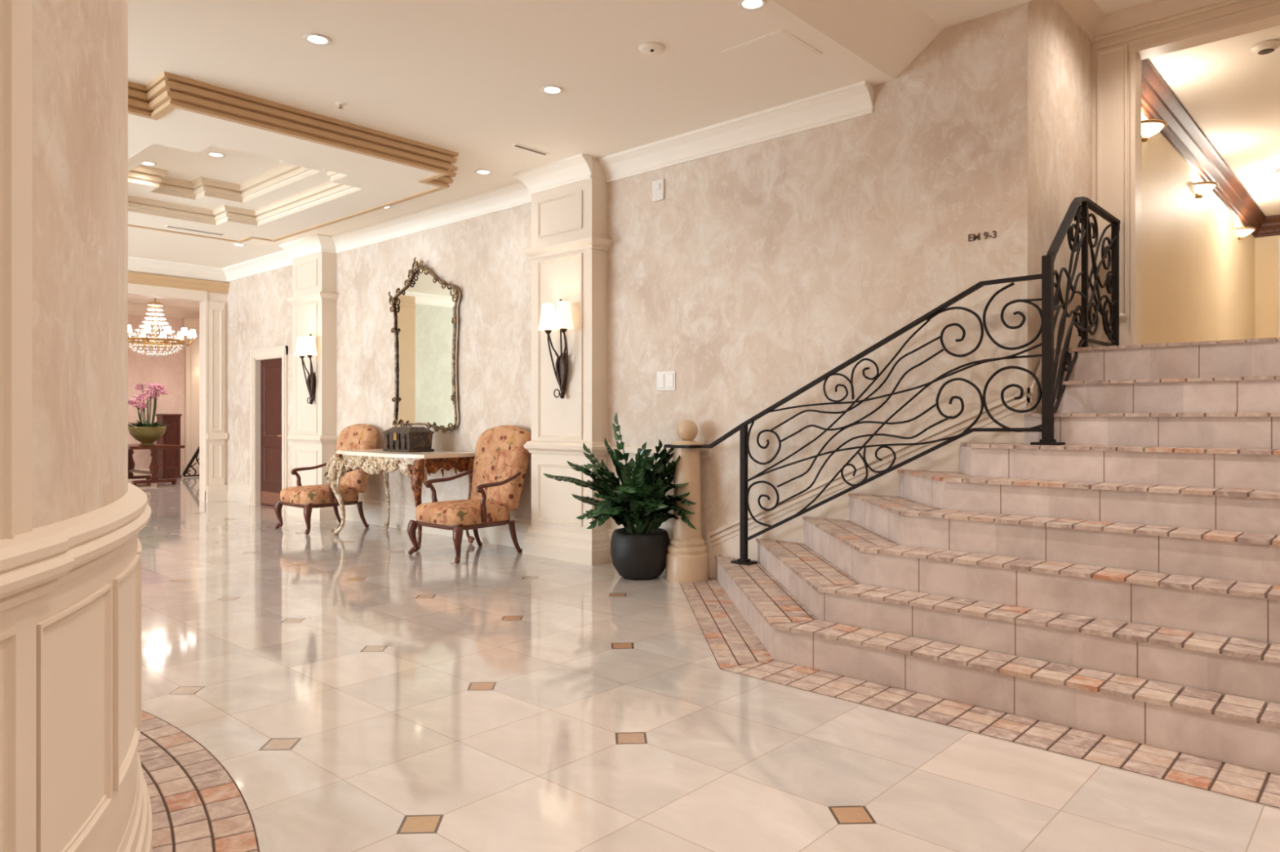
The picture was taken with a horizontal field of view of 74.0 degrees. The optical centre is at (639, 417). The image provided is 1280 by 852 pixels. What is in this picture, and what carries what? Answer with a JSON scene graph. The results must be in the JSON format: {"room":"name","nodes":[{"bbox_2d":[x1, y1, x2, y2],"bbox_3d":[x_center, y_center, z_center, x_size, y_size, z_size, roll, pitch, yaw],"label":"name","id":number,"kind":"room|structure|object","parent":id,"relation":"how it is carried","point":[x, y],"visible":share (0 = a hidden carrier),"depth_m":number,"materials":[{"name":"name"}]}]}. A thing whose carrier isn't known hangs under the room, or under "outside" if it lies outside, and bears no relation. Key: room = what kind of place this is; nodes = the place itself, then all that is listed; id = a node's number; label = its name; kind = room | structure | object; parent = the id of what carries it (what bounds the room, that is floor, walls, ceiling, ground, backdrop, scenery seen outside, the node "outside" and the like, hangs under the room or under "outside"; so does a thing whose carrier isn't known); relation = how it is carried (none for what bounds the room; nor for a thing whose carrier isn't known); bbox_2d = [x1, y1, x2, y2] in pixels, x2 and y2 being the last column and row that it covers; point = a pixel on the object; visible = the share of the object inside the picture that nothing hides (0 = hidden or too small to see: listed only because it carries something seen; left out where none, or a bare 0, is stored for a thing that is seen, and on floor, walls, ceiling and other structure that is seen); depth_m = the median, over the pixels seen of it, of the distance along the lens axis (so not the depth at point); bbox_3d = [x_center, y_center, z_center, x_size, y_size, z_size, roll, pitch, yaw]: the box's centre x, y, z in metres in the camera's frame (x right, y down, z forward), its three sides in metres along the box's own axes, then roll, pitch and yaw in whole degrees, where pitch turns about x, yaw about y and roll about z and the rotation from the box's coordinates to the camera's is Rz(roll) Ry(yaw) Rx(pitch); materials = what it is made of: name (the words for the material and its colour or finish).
{"room":"hotel lobby","nodes":[
{"label":"hotel lobby","id":0,"kind":"room"},
{"bbox_2d":[0,0,151,851],"bbox_3d":[-3.424,-0.490,1.384,4.548,3.480,6.072,0,0,-38],"label":"wall","id":1,"kind":"structure","parent":0,"point":[72,779],"depth_m":1.58,"materials":[{"name":"beige paint"}]},
{"bbox_2d":[31,0,128,528],"bbox_3d":[-3.858,-0.990,2.809,5.673,2.480,2.163,0,0,5],"label":"wall","id":2,"kind":"structure","parent":0,"point":[80,47],"depth_m":1.79,"materials":[{"name":"paint"}]},
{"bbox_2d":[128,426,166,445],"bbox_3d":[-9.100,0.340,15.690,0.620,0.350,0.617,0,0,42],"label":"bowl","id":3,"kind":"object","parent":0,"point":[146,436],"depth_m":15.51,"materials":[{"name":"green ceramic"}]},
{"bbox_2d":[128,314,184,469],"bbox_3d":[-8.839,-0.625,14.842,6.530,3.750,8.000,0,0,42],"label":"wall","id":4,"kind":"structure","parent":0,"point":[167,371],"depth_m":17.90,"materials":[{"name":"paint"}]},
{"bbox_2d":[128,302,199,476],"bbox_3d":[-11.110,-0.560,16.781,0.160,3.620,7.400,0,0,42],"label":"trim","id":5,"kind":"structure","parent":4,"relation":"attached to","point":[134,308],"depth_m":17.96,"materials":[{"name":"beige paint"}]},
{"bbox_2d":[182,317,199,475],"bbox_3d":[-9.479,-0.450,18.575,0.150,3.400,0.950,0,0,42],"label":"trim","id":6,"kind":"structure","parent":4,"relation":"attached to","point":[191,352],"depth_m":18.31,"materials":[{"name":"beige paint"}]},
{"bbox_2d":[128,295,199,308],"bbox_3d":[-8.973,-2.435,14.829,6.350,0.130,7.800,0,0,42],"label":"ceiling","id":7,"kind":"structure","parent":0,"point":[131,299],"depth_m":17.33,"materials":[{"name":"paint"}]},
{"bbox_2d":[128,297,196,356],"bbox_3d":[-8.644,-1.732,15.152,1.330,1.276,1.327,0,0,42],"label":"chandelier","id":8,"kind":"object","parent":7,"relation":"hanging from","point":[181,335],"visible":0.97,"depth_m":15.05,"materials":[{"name":"metal"}]},
{"bbox_2d":[128,271,226,484],"bbox_3d":[-7.171,-0.550,11.945,0.200,3.600,2.570,0,0,42],"label":"wall","id":9,"kind":"structure","parent":0,"point":[211,296],"depth_m":12.80,"materials":[{"name":"beige paint"}]},
{"bbox_2d":[128,283,227,502],"bbox_3d":[-7.394,-0.310,11.641,0.300,3.120,3.280,0,0,42],"label":"trim","id":10,"kind":"structure","parent":9,"relation":"attached to","point":[212,488],"depth_m":12.65,"materials":[{"name":"beige paint"}]},
{"bbox_2d":[128,271,230,293],"bbox_3d":[-7.308,-1.950,11.576,0.095,0.160,3.300,0,0,42],"label":"trim","id":11,"kind":"structure","parent":9,"relation":"attached to","point":[133,277],"depth_m":12.26,"materials":[{"name":"beige wood"}]},
{"bbox_2d":[128,107,438,240],"bbox_3d":[-3.877,-2.255,7.759,4.150,0.390,2.630,0,0,42],"label":"ceiling","id":12,"kind":"structure","parent":0,"point":[250,153],"depth_m":7.65,"materials":[{"name":"paint"}]},
{"bbox_2d":[141,160,157,166],"bbox_3d":[-4.585,-2.366,7.911,0.156,0.008,0.156,0,0,42],"label":"recessed light","id":13,"kind":"object","parent":12,"relation":"in","point":[147,163],"visible":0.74,"depth_m":7.92,"materials":[{"name":"white"}]},
{"bbox_2d":[164,225,225,235],"bbox_3d":[-4.883,-2.055,9.334,0.070,0.009,0.600,0,0,42],"label":"ceiling vent","id":14,"kind":"object","parent":12,"relation":"in","point":[167,226],"visible":1,"depth_m":9.31,"materials":[{"name":"metal"}]},
{"bbox_2d":[206,151,225,157],"bbox_3d":[-3.816,-2.366,7.646,0.156,0.008,0.156,0,0,42],"label":"recessed light","id":15,"kind":"object","parent":12,"relation":"in","point":[215,154],"visible":1,"depth_m":7.64,"materials":[{"name":"white"}]},
{"bbox_2d":[128,143,362,226],"bbox_3d":[-3.881,-2.216,7.755,2.850,0.308,1.780,0,0,42],"label":"trim","id":16,"kind":"structure","parent":12,"relation":"attached to","point":[284,172],"depth_m":8.48,"materials":[{"name":"beige paint"}]},
{"bbox_2d":[128,0,1033,267],"bbox_3d":[-4.185,-2.408,3.314,16.250,0.355,11.650,0,0,42],"label":"ceiling","id":17,"kind":"structure","parent":0,"point":[466,77],"depth_m":5.34,"materials":[{"name":"paint"}]},
{"bbox_2d":[232,243,245,246],"bbox_3d":[-5.169,-2.226,10.949,0.156,0.008,0.156,0,0,42],"label":"recessed light","id":18,"kind":"object","parent":17,"relation":"in","point":[234,244],"visible":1,"depth_m":10.95,"materials":[{"name":"white"}]},
{"bbox_2d":[128,71,458,243],"bbox_3d":[-3.877,-2.140,7.759,4.282,0.180,2.762,0,0,42],"label":"trim","id":19,"kind":"structure","parent":17,"relation":"attached to","point":[167,91],"depth_m":6.15,"materials":[{"name":"beige wood"}]},
{"bbox_2d":[303,33,331,46],"bbox_3d":[-1.900,-2.226,5.005,0.156,0.008,0.156,0,0,42],"label":"recessed light","id":20,"kind":"object","parent":17,"relation":"in","point":[316,39],"visible":1,"depth_m":5.00,"materials":[{"name":"white plastic"}]},
{"bbox_2d":[334,101,346,108],"bbox_3d":[-2.125,-2.213,6.030,0.080,0.033,0.080,0,0,42],"label":"sprinkler head","id":21,"kind":"object","parent":17,"relation":"attached to","point":[340,104],"visible":1,"depth_m":6.02},
{"bbox_2d":[475,168,492,174],"bbox_3d":[-1.418,-2.226,7.701,0.156,0.008,0.156,0,0,42],"label":"recessed light","id":22,"kind":"object","parent":17,"relation":"in","point":[482,171],"visible":1,"depth_m":7.69,"materials":[{"name":"white"}]},
{"bbox_2d":[511,143,549,155],"bbox_3d":[-0.908,-2.225,7.058,0.060,0.009,0.360,0,0,42],"label":"ceiling vent","id":23,"kind":"object","parent":17,"relation":"in","point":[517,145],"visible":1,"depth_m":7.04,"materials":[{"name":"metal"}]},
{"bbox_2d":[540,84,563,94],"bbox_3d":[-0.598,-2.226,5.774,0.156,0.008,0.156,0,0,42],"label":"recessed light","id":24,"kind":"object","parent":17,"relation":"in","point":[548,90],"visible":1,"depth_m":5.77,"materials":[{"name":"white"}]},
{"bbox_2d":[638,41,665,55],"bbox_3d":[0.072,-2.213,5.121,0.160,0.033,0.160,0,0,42],"label":"smoke detector","id":25,"kind":"object","parent":17,"relation":"attached to","point":[651,48],"visible":1,"depth_m":5.09,"materials":[{"name":"paint"}]},
{"bbox_2d":[737,0,766,11],"bbox_3d":[0.604,-2.226,4.569,0.156,0.008,0.156,0,0,42],"label":"recessed light","id":26,"kind":"object","parent":17,"relation":"in","point":[745,5],"visible":1,"depth_m":4.58,"materials":[{"name":"white"}]},
{"bbox_2d":[721,29,822,73],"bbox_3d":[0.805,-2.226,5.183,0.440,0.008,0.440,0,0,42],"label":"access panel","id":27,"kind":"object","parent":17,"relation":"attached to","point":[780,48],"visible":1,"depth_m":5.16,"materials":[{"name":"paint"}]},
{"bbox_2d":[226,0,1037,541],"bbox_3d":[-1.979,-0.700,9.066,11.750,3.900,0.180,0,0,42],"label":"wall","id":28,"kind":"structure","parent":0,"point":[760,270],"depth_m":6.25,"materials":[{"name":"paint"}]},
{"bbox_2d":[248,346,288,510],"bbox_3d":[-5.129,0.140,11.897,1.120,2.220,0.206,0,0,42],"label":"trim","id":29,"kind":"structure","parent":28,"relation":"attached to","point":[256,356],"depth_m":12.13,"materials":[{"name":"beige paint"}]},
{"bbox_2d":[260,358,281,506],"bbox_3d":[-5.133,0.215,11.893,0.852,2.070,0.109,0,0,42],"label":"door","id":30,"kind":"structure","parent":28,"relation":"in","point":[270,370],"depth_m":11.95,"materials":[{"name":"brown wood"}]},
{"bbox_2d":[294,333,317,404],"bbox_3d":[-4.116,-0.602,10.500,0.376,0.876,0.201,0,0,42],"label":"wall sconce","id":31,"kind":"object","parent":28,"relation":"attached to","point":[305,346],"visible":1,"depth_m":10.49,"materials":[{"name":"white fabric"}]},
{"bbox_2d":[286,251,338,519],"bbox_3d":[-4.150,-0.490,10.774,0.890,3.480,0.265,0,0,42],"label":"pillar","id":32,"kind":"structure","parent":28,"relation":"attached to","point":[313,438],"depth_m":10.58,"materials":[{"name":"beige paint"}]},
{"bbox_2d":[388,257,462,433],"bbox_3d":[-2.344,-0.796,9.224,1.319,1.917,0.095,0,0,42],"label":"wall mirror","id":33,"kind":"object","parent":28,"relation":"attached to","point":[425,329],"visible":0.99,"depth_m":9.20,"materials":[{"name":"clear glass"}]},
{"bbox_2d":[226,482,706,571],"bbox_3d":[-2.829,1.110,9.700,9.140,0.280,0.030,0,0,42],"label":"baseboard","id":34,"kind":"structure","parent":28,"relation":"attached to","point":[375,512],"depth_m":9.56,"materials":[{"name":"beige paint"}]},
{"bbox_2d":[128,80,873,282],"bbox_3d":[-6.098,-2.138,5.142,10.560,0.185,11.170,0,0,42],"label":"trim","id":35,"kind":"structure","parent":28,"relation":"attached to","point":[855,100],"depth_m":7.35,"materials":[{"name":"paint"}]},
{"bbox_2d":[537,299,573,399],"bbox_3d":[-0.723,-0.602,7.402,0.376,0.876,0.201,0,0,42],"label":"wall sconce","id":36,"kind":"object","parent":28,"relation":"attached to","point":[549,322],"visible":1,"depth_m":7.40,"materials":[{"name":"white fabric"}]},
{"bbox_2d":[522,156,612,565],"bbox_3d":[-0.652,-0.490,7.579,0.906,3.480,0.265,0,0,42],"label":"pillar","id":37,"kind":"structure","parent":28,"relation":"attached to","point":[571,245],"depth_m":7.43,"materials":[{"name":"beige paint"}]},
{"bbox_2d":[652,178,664,201],"bbox_3d":[0.147,-1.870,6.982,0.124,0.170,0.030,0,0,42],"label":"wall plate","id":38,"kind":"object","parent":28,"relation":"attached to","point":[658,186],"visible":1,"depth_m":6.97,"materials":[{"name":"white plastic"}]},
{"bbox_2d":[608,446,711,457],"bbox_3d":[0.131,0.280,7.005,1.134,0.060,0.018,0,0,42],"label":"trim","id":39,"kind":"structure","parent":28,"relation":"attached to","point":[632,451],"depth_m":7.03,"materials":[{"name":"beige paint"}]},
{"bbox_2d":[656,371,675,391],"bbox_3d":[0.211,-0.300,6.934,0.200,0.156,0.014,0,0,42],"label":"light switch","id":40,"kind":"object","parent":28,"relation":"attached to","point":[665,380],"visible":1,"depth_m":6.93,"materials":[{"name":"white plastic"}]},
{"bbox_2d":[706,327,1094,578],"bbox_3d":[1.879,0.341,6.318,2.405,1.818,1.394,0,0,42],"label":"trim","id":41,"kind":"structure","parent":28,"relation":"attached to","point":[724,541],"depth_m":5.67,"materials":[{"name":"beige paint"}]},
{"bbox_2d":[968,231,996,241],"bbox_3d":[2.100,-1.114,5.214,0.170,0.045,0.006,0,0,42],"label":"sign","id":42,"kind":"object","parent":28,"relation":"attached to","point":[975,237],"depth_m":5.22,"materials":[{"name":"brown metal"}]},
{"bbox_2d":[128,475,1279,851],"bbox_3d":[-5.413,1.310,6.974,23.000,0.120,15.400,0,0,42],"label":"floor","id":43,"kind":"structure","parent":0,"point":[358,692],"depth_m":3.41,"materials":[{"name":"tile"}]},
{"bbox_2d":[128,444,185,486],"bbox_3d":[-9.430,0.882,16.086,1.720,0.735,0.920,0,0,42],"label":"trestle table","id":44,"kind":"object","parent":43,"relation":"on","point":[154,467],"visible":0.72,"depth_m":15.63,"materials":[{"name":"brown wood"}]},
{"bbox_2d":[128,382,172,445],"bbox_3d":[-9.128,-0.066,15.665,0.882,1.162,0.832,0,0,10],"label":"planter","id":45,"kind":"object","parent":44,"relation":"on","point":[146,433],"visible":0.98,"depth_m":15.57,"materials":[{"name":"green ceramic"}]},
{"bbox_2d":[155,413,182,479],"bbox_3d":[-9.775,0.585,17.620,0.380,1.330,0.380,0,0,42],"label":"cabinet","id":46,"kind":"object","parent":43,"relation":"on","point":[169,460],"visible":0.95,"depth_m":17.50,"materials":[{"name":"brown wood"}]},
{"bbox_2d":[182,446,199,476],"bbox_3d":[-9.202,0.369,18.099,0.050,1.762,1.023,0,0,42],"label":"balustrade","id":47,"kind":"object","parent":43,"relation":"on","point":[196,454],"visible":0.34,"depth_m":17.86,"materials":[{"name":"black metal"}]},
{"bbox_2d":[137,710,259,851],"bbox_3d":[-2.570,1.253,2.524,6.206,0.014,2.283,0,0,42],"label":"stone border","id":48,"kind":"object","parent":43,"relation":"on","point":[197,806],"visible":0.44,"depth_m":2.80,"materials":[{"name":"tile"}]},
{"bbox_2d":[274,423,377,534],"bbox_3d":[-3.541,0.663,9.639,0.844,1.183,0.907,0,0,42],"label":"armchair","id":49,"kind":"object","parent":43,"relation":"on","point":[359,436],"visible":0.8,"depth_m":9.59,"materials":[{"name":"fabric"}]},
{"bbox_2d":[325,448,475,550],"bbox_3d":[-2.459,0.798,8.726,1.731,0.899,0.749,0,0,42],"label":"console table","id":50,"kind":"object","parent":43,"relation":"on","point":[415,465],"visible":0.95,"depth_m":8.38,"materials":[{"name":"beige stone"}]},
{"bbox_2d":[382,424,434,452],"bbox_3d":[-2.395,0.206,8.759,0.490,0.284,0.315,0,0,42],"label":"chest","id":51,"kind":"object","parent":50,"relation":"on","point":[397,439],"visible":1,"depth_m":8.63,"materials":[{"name":"brown wood"}]},
{"bbox_2d":[407,425,531,563],"bbox_3d":[-1.549,0.663,7.840,0.844,1.183,0.907,0,0,42],"label":"armchair","id":52,"kind":"object","parent":43,"relation":"on","point":[501,460],"visible":1,"depth_m":7.82,"materials":[{"name":"fabric"}]},
{"bbox_2d":[542,412,697,580],"bbox_3d":[-0.146,0.602,6.601,1.194,1.296,0.652,0,0,7],"label":"potted plant","id":53,"kind":"object","parent":43,"relation":"on","point":[639,553],"visible":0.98,"depth_m":6.52,"materials":[{"name":"green plant"}]},
{"bbox_2d":[664,419,708,582],"bbox_3d":[0.366,0.633,6.585,0.330,1.234,0.330,0,0,42],"label":"newel post","id":54,"kind":"object","parent":43,"relation":"on","point":[687,556],"visible":0.96,"depth_m":6.49,"materials":[{"name":"stone"}]},
{"bbox_2d":[679,578,1279,808],"bbox_3d":[1.821,1.248,3.474,1.495,0.004,7.093,0,0,-35],"label":"stone border","id":55,"kind":"object","parent":43,"relation":"on","point":[734,645],"visible":0.99,"depth_m":3.55,"materials":[{"name":"tile"}]},
{"bbox_2d":[715,337,1279,774],"bbox_3d":[2.938,0.411,4.301,6.558,1.679,2.942,0,0,42],"label":"staircase","id":56,"kind":"structure","parent":43,"relation":"on","point":[1121,579],"depth_m":4.10,"materials":[{"name":"tile"}]},
{"bbox_2d":[666,196,1119,565],"bbox_3d":[1.787,-0.155,6.274,2.899,2.438,1.596,0,0,42],"label":"stair railing","id":57,"kind":"object","parent":56,"relation":"on","point":[1050,303],"visible":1,"depth_m":5.33,"materials":[{"name":"metal"}]},
{"bbox_2d":[1037,0,1092,361],"bbox_3d":[2.741,-0.850,5.656,0.180,4.200,1.510,0,0,42],"label":"wall","id":58,"kind":"structure","parent":0,"point":[1064,53],"depth_m":5.54,"materials":[{"name":"paint"}]},
{"bbox_2d":[1093,0,1151,13],"bbox_3d":[3.859,-2.752,4.567,3.300,0.335,1.610,0,0,42],"label":"ceiling","id":59,"kind":"structure","parent":0,"point":[1106,6],"depth_m":5.76,"materials":[{"name":"paint"}]},
{"bbox_2d":[1091,0,1279,346],"bbox_3d":[4.367,-1.614,5.079,3.000,2.372,0.190,0,0,42],"label":"wall","id":60,"kind":"structure","parent":0,"point":[1116,60],"depth_m":5.91,"materials":[{"name":"beige paint"}]},
{"bbox_2d":[1055,0,1249,43],"bbox_3d":[3.865,-2.732,4.529,3.000,0.135,1.360,0,0,42],"label":"trim","id":61,"kind":"structure","parent":60,"relation":"attached to","point":[1096,25],"depth_m":5.74,"materials":[{"name":"beige paint"}]},
{"bbox_2d":[1141,111,1254,345],"bbox_3d":[5.884,-1.639,8.934,0.120,2.422,7.570,0,0,42],"label":"wall","id":62,"kind":"structure","parent":0,"point":[1197,277],"depth_m":8.10,"materials":[{"name":"beige paint"}]},
{"bbox_2d":[1141,119,1167,142],"bbox_3d":[4.062,-2.268,6.718,0.180,0.145,0.358,0,0,42],"label":"sconce","id":63,"kind":"object","parent":62,"relation":"attached to","point":[1150,127],"visible":0.85,"depth_m":6.66,"materials":[{"name":"beige glass"}]},
{"bbox_2d":[1193,181,1218,198],"bbox_3d":[5.646,-2.268,8.454,0.180,0.145,0.358,0,0,42],"label":"sconce","id":64,"kind":"object","parent":62,"relation":"attached to","point":[1201,188],"visible":1,"depth_m":8.40,"materials":[{"name":"beige glass"}]},
{"bbox_2d":[1141,58,1279,238],"bbox_3d":[6.955,-2.575,7.854,2.920,0.250,7.420,0,0,42],"label":"trim","id":65,"kind":"structure","parent":62,"relation":"attached to","point":[1158,101],"depth_m":8.13,"materials":[{"name":"brown wood"}]},
{"bbox_2d":[1235,226,1256,239],"bbox_3d":[7.467,-2.268,10.448,0.180,0.145,0.358,0,0,42],"label":"sconce","id":66,"kind":"object","parent":62,"relation":"attached to","point":[1242,232],"visible":1,"depth_m":10.39,"materials":[{"name":"beige glass"}]},
{"bbox_2d":[1148,25,1279,216],"bbox_3d":[7.006,-2.760,7.910,3.160,0.120,7.570,0,0,42],"label":"ceiling","id":67,"kind":"structure","parent":0,"point":[1231,91],"depth_m":7.20,"materials":[{"name":"paint"}]},
{"bbox_2d":[1250,39,1279,54],"bbox_3d":[4.534,-2.674,6.152,0.180,0.052,0.180,0,0,42],"label":"smoke detector","id":68,"kind":"object","parent":67,"relation":"attached to","point":[1268,46],"visible":1,"depth_m":6.11,"materials":[{"name":"white plastic"}]},
{"bbox_2d":[1257,48,1274,54],"bbox_3d":[4.534,-2.651,6.152,0.100,0.005,0.100,0,0,42],"label":"grille","id":69,"kind":"object","parent":68,"relation":"attached to","point":[1260,51],"depth_m":6.15,"materials":[{"name":"beige metal"}]},
{"bbox_2d":[1254,235,1279,338],"bbox_3d":[9.508,-1.639,10.649,2.920,2.422,0.150,0,0,42],"label":"wall","id":70,"kind":"structure","parent":0,"point":[1266,248],"depth_m":11.49,"materials":[{"name":"beige paint"}]},
{"bbox_2d":[1278,237,1279,337],"bbox_3d":[8.968,-1.419,10.993,1.140,1.982,0.070,0,0,42],"label":"door","id":71,"kind":"structure","parent":70,"relation":"in","point":[1278,237],"depth_m":11.36,"materials":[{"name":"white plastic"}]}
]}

